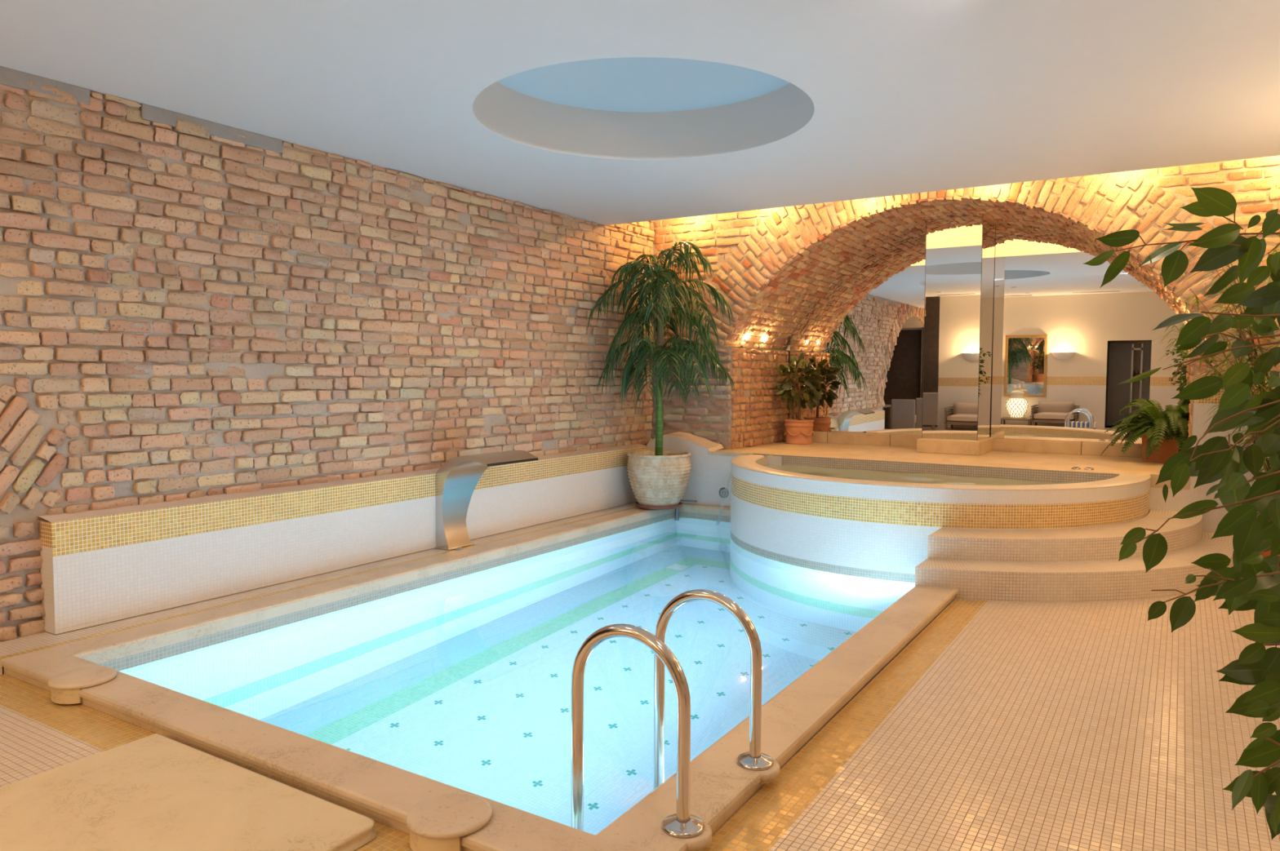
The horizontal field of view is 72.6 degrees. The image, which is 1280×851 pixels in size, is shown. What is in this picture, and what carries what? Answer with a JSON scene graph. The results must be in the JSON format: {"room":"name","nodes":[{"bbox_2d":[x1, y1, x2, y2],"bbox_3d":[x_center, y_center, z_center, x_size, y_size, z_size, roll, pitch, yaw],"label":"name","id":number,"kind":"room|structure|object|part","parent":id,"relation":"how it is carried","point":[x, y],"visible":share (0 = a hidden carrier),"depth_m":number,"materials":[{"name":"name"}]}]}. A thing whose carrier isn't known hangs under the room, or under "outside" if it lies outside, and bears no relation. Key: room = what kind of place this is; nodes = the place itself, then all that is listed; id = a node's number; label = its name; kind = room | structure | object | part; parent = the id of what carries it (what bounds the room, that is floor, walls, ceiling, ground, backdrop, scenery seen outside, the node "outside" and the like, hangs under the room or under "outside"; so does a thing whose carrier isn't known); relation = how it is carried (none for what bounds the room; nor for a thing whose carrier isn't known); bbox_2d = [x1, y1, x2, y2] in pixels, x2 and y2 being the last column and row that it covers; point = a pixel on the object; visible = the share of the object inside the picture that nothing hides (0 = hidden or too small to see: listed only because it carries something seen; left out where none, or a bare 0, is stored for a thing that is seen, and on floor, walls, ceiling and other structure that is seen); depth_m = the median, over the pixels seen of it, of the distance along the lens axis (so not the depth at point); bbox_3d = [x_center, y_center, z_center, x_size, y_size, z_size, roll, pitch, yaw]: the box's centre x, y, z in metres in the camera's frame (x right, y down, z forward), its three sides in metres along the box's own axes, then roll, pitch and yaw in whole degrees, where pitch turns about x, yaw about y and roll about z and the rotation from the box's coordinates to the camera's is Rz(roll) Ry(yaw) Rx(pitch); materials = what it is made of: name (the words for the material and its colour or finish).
{"room":"indoor swimming pool","nodes":[
{"label":"indoor swimming pool","id":0,"kind":"room"},
{"bbox_2d":[0,66,654,641],"bbox_3d":[-2.866,-0.839,6.401,0.684,4.100,12.100,2,4,32],"label":"wall","id":1,"kind":"structure","parent":0,"point":[191,307],"depth_m":6.09,"materials":[{"name":"brick"}]},
{"bbox_2d":[38,444,647,635],"bbox_3d":[-1.697,0.704,7.763,0.180,0.670,6.500,2,4,32],"label":"wall","id":2,"kind":"structure","parent":0,"point":[104,566],"depth_m":6.16,"materials":[{"name":"white tile"}]},
{"bbox_2d":[0,0,1279,225],"bbox_3d":[0.323,-2.320,4.064,7.300,0.820,11.450,2,4,32],"label":"ceiling","id":3,"kind":"structure","parent":0,"point":[602,112],"depth_m":5.10,"materials":[{"name":"paint"}]},
{"bbox_2d":[0,502,1279,850],"bbox_3d":[-1.364,1.278,4.431,10.300,0.078,12.550,2,4,32],"label":"floor","id":4,"kind":"structure","parent":0,"point":[1001,726],"depth_m":3.82,"materials":[{"name":"tile"}]},
{"bbox_2d":[0,733,376,850],"bbox_3d":[-1.945,1.396,2.588,1.385,0.048,1.800,2,4,32],"label":"stone slab","id":5,"kind":"object","parent":4,"relation":"on","point":[156,792],"visible":1,"depth_m":3.06,"materials":[{"name":"stone"}]},
{"bbox_2d":[0,502,958,850],"bbox_3d":[0.111,1.999,6.496,3.920,1.750,6.878,2,4,32],"label":"swimming pool","id":6,"kind":"object","parent":4,"relation":"in","point":[377,695],"visible":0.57,"depth_m":4.73,"materials":[{"name":"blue tile"}]},
{"bbox_2d":[48,666,116,704],"bbox_3d":[-2.711,1.262,4.244,0.284,0.094,0.284,2,4,32],"label":"lid","id":7,"kind":"object","parent":6,"relation":"on","point":[65,686],"visible":0.99,"depth_m":4.16,"materials":[{"name":"stone"}]},
{"bbox_2d":[405,793,492,850],"bbox_3d":[-0.643,1.348,2.942,0.284,0.094,0.284,2,4,32],"label":"stone pedestal","id":8,"kind":"object","parent":6,"relation":"on","point":[438,823],"visible":1,"depth_m":2.88,"materials":[{"name":"stone"}]},
{"bbox_2d":[571,623,704,838],"bbox_3d":[-0.020,1.453,3.001,0.526,1.548,0.144,2,4,32],"label":"ladder rail","id":9,"kind":"object","parent":6,"relation":"attached to","point":[679,825],"visible":1,"depth_m":2.92,"materials":[{"name":"silver metal"}]},
{"bbox_2d":[587,240,734,510],"bbox_3d":[0.291,-0.543,9.637,1.275,2.936,1.584,2,4,32],"label":"potted palm","id":10,"kind":"object","parent":6,"relation":"on","point":[659,478],"visible":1,"depth_m":9.53,"materials":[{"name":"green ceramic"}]},
{"bbox_2d":[626,449,690,506],"bbox_3d":[0.212,0.601,9.835,0.726,0.592,0.726,2,4,32],"label":"pot","id":11,"kind":"object","parent":10,"relation":"on","point":[658,477],"depth_m":9.57,"materials":[{"name":"ceramic"}]},
{"bbox_2d":[675,499,697,518],"bbox_3d":[0.494,1.039,10.076,0.320,0.353,0.084,1,4,18],"label":"pipe","id":12,"kind":"object","parent":6,"relation":"attached to","point":[677,510],"visible":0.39,"depth_m":10.05,"materials":[{"name":"silver metal"}]},
{"bbox_3d":[0.497,0.870,10.073,0.320,0.016,0.070,1,4,18],"label":"lever","id":13,"kind":"part","parent":12,"relation":"part of","materials":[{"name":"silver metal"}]},
{"bbox_2d":[684,822,712,850],"bbox_3d":[0.154,1.360,2.888,0.172,0.049,0.172,2,4,32],"label":"footing","id":14,"kind":"object","parent":6,"relation":"on","point":[698,843],"visible":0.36,"depth_m":2.83,"materials":[{"name":"stone"}]},
{"bbox_2d":[653,589,773,777],"bbox_3d":[0.283,1.426,3.487,0.526,1.548,0.144,2,4,32],"label":"ladder rail","id":15,"kind":"object","parent":6,"relation":"attached to","point":[754,762],"visible":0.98,"depth_m":3.39,"materials":[{"name":"silver metal"}]},
{"bbox_2d":[757,760,780,784],"bbox_3d":[0.456,1.333,3.374,0.172,0.049,0.172,2,4,32],"label":"footing","id":16,"kind":"object","parent":6,"relation":"on","point":[768,775],"visible":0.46,"depth_m":3.31,"materials":[{"name":"stone"}]},
{"bbox_2d":[730,453,1151,613],"bbox_3d":[2.315,1.573,8.135,4.112,2.330,2.151,2,4,32],"label":"hot tub","id":17,"kind":"object","parent":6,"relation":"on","point":[870,519],"visible":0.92,"depth_m":7.25,"materials":[{"name":"white tile"}]},
{"bbox_2d":[434,450,537,550],"bbox_3d":[-1.369,0.640,7.631,0.668,0.818,0.690,2,4,32],"label":"fountain","id":18,"kind":"object","parent":4,"relation":"on","point":[456,480],"visible":0.95,"depth_m":7.51,"materials":[{"name":"silver metal"}]},
{"bbox_3d":[-1.629,1.046,7.592,0.220,0.008,0.310,2,4,32],"label":"plate","id":19,"kind":"part","parent":18,"relation":"part of","materials":[{"name":"silver metal"}]},
{"bbox_2d":[915,532,1233,602],"bbox_3d":[3.689,1.102,6.723,3.527,0.210,0.929,-1,4,-23],"label":"step","id":20,"kind":"structure","parent":4,"relation":"on","point":[1127,579],"depth_m":6.19,"materials":[{"name":"tile"}]},
{"bbox_2d":[927,509,1202,562],"bbox_3d":[3.621,0.899,7.003,3.036,0.180,0.832,-1,4,-24],"label":"step","id":21,"kind":"structure","parent":20,"relation":"on","point":[1102,543],"depth_m":6.52,"materials":[{"name":"tile"}]},
{"bbox_2d":[1082,186,1279,839],"bbox_3d":[1.332,0.262,1.281,0.969,2.501,1.702,0,3,-10],"label":"plant","id":22,"kind":"object","parent":4,"relation":"on","point":[1253,581],"visible":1,"depth_m":1.61,"materials":[{"name":"plant"}]},
{"bbox_2d":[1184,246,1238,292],"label":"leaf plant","id":23,"kind":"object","parent":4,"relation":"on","point":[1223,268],"depth_m":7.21,"materials":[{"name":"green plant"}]},
{"bbox_2d":[1169,277,1279,422],"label":"leaf plant","id":24,"kind":"object","parent":4,"relation":"on","point":[1255,393],"depth_m":7.06,"materials":[{"name":"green plant"}]},
{"bbox_3d":[5.022,-0.435,6.862,1.429,2.518,1.023,2,4,32],"label":"stem","id":25,"kind":"part","parent":24,"relation":"part of","materials":[{"name":"brown plant"}]},
{"bbox_3d":[5.174,0.977,6.915,0.510,0.450,0.510,2,4,32],"label":"pot","id":26,"kind":"part","parent":24,"relation":"part of","materials":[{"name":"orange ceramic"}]},
{"bbox_2d":[646,431,781,507],"bbox_3d":[0.907,0.512,10.151,1.730,0.820,0.360,2,4,32],"label":"wall","id":27,"kind":"structure","parent":0,"point":[708,473],"depth_m":10.06,"materials":[{"name":"white paint"}]},
{"bbox_2d":[719,488,728,498],"bbox_3d":[0.950,0.767,9.915,0.120,0.120,0.020,2,4,32],"label":"jet","id":28,"kind":"object","parent":27,"relation":"attached to","point":[723,492],"visible":1,"depth_m":9.91,"materials":[{"name":"silver metal"}]},
{"bbox_2d":[707,440,1190,511],"bbox_3d":[3.345,0.677,9.725,4.710,0.703,2.222,2,4,32],"label":"platform","id":29,"kind":"object","parent":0,"point":[1008,460],"visible":0.57,"depth_m":9.26,"materials":[{"name":"stone"}]},
{"bbox_2d":[774,352,824,444],"bbox_3d":[2.050,-0.352,11.172,0.572,1.176,0.730,2,4,32],"label":"rubber plant","id":30,"kind":"object","parent":29,"relation":"on","point":[797,431],"visible":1,"depth_m":11.11,"materials":[{"name":"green plant"}]},
{"bbox_3d":[2.052,0.078,11.254,0.384,0.308,0.392,2,4,32],"label":"pot","id":31,"kind":"part","parent":30,"relation":"part of","materials":[{"name":"ceramic"}]},
{"bbox_2d":[916,213,995,455],"bbox_3d":[3.688,-1.027,10.098,0.685,2.665,0.825,2,4,32],"label":"column","id":32,"kind":"structure","parent":29,"relation":"on","point":[960,250],"depth_m":9.81,"materials":[{"name":"metal"}]},
{"bbox_2d":[921,225,926,438],"bbox_3d":[3.433,-1.117,10.255,0.005,2.505,0.740,2,4,32],"label":"mirror","id":33,"kind":"object","parent":32,"relation":"on","point":[924,385],"depth_m":9.98,"materials":[{"name":"clear glass"}]},
{"bbox_2d":[977,213,995,440],"bbox_3d":[3.947,-1.096,9.936,0.005,2.505,0.740,2,4,32],"label":"mirror","id":34,"kind":"object","parent":32,"relation":"on","point":[986,242],"depth_m":9.86,"materials":[{"name":"clear glass"}]},
{"bbox_2d":[1071,466,1080,470],"bbox_3d":[4.147,0.406,8.290,0.080,0.021,0.080,2,4,32],"label":"button","id":35,"kind":"object","parent":29,"relation":"on","point":[1073,468],"visible":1,"depth_m":8.26,"materials":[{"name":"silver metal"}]},
{"bbox_2d":[1084,467,1093,470],"bbox_3d":[4.250,0.408,8.250,0.080,0.021,0.080,2,4,32],"label":"button","id":36,"kind":"object","parent":29,"relation":"on","point":[1085,468],"visible":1,"depth_m":8.23,"materials":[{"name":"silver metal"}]},
{"bbox_2d":[1100,399,1190,462],"bbox_3d":[5.254,0.065,9.055,0.877,0.705,0.943,2,4,32],"label":"potted fern","id":37,"kind":"object","parent":29,"relation":"on","point":[1162,438],"visible":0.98,"depth_m":8.90,"materials":[{"name":"green plant"}]},
{"bbox_2d":[1140,431,1180,462],"bbox_3d":[5.462,0.225,9.054,0.384,0.304,0.384,-3,5,-42],"label":"planter","id":38,"kind":"object","parent":37,"relation":"on","point":[1167,450],"depth_m":8.93,"materials":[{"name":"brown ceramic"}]},
{"bbox_2d":[651,155,1279,449],"bbox_3d":[3.710,-0.994,9.585,7.280,4.100,1.875,2,4,32],"label":"wall","id":39,"kind":"structure","parent":0,"point":[770,265],"depth_m":9.77,"materials":[{"name":"brick"}]},
{"bbox_2d":[789,309,808,419],"bbox_3d":[2.114,-0.743,11.588,0.255,1.619,0.011,2,4,31],"label":"wall mirror","id":40,"kind":"object","parent":39,"relation":"attached to","point":[799,335],"visible":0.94,"depth_m":11.57,"materials":[{"name":"clear glass"}]},
{"bbox_2d":[807,233,925,435],"bbox_3d":[3.063,-1.155,10.970,1.970,2.524,0.014,2,4,31],"label":"wall mirror","id":41,"kind":"object","parent":39,"relation":"attached to","point":[866,330],"visible":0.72,"depth_m":11.04,"materials":[{"name":"clear glass"}]},
{"bbox_2d":[784,230,1146,442],"bbox_3d":[3.990,-1.053,10.620,5.900,3.300,0.120,2,4,32],"label":"wall niche","id":42,"kind":"object","parent":39,"relation":"in","point":[788,347],"depth_m":11.78,"materials":[{"name":"brick"}]},
{"bbox_2d":[811,431,1142,457],"bbox_3d":[3.921,0.214,10.521,4.575,0.145,0.120,2,4,32],"label":"ledge","id":43,"kind":"object","parent":39,"relation":"attached to","point":[1064,447],"visible":0.63,"depth_m":10.15,"materials":[{"name":"stone"}]},
{"bbox_2d":[989,224,1191,444],"bbox_3d":[4.883,-1.080,9.836,2.310,2.524,0.018,2,5,32],"label":"wall mirror","id":44,"kind":"object","parent":39,"relation":"attached to","point":[1064,343],"visible":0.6,"depth_m":9.85,"materials":[{"name":"clear glass"}]},
{"bbox_2d":[1189,377,1275,533],"bbox_3d":[5.610,0.387,7.364,1.615,1.580,0.144,2,4,32],"label":"wall","id":45,"kind":"structure","parent":39,"relation":"attached to","point":[1211,519],"depth_m":7.66,"materials":[{"name":"white paint"}]}
]}

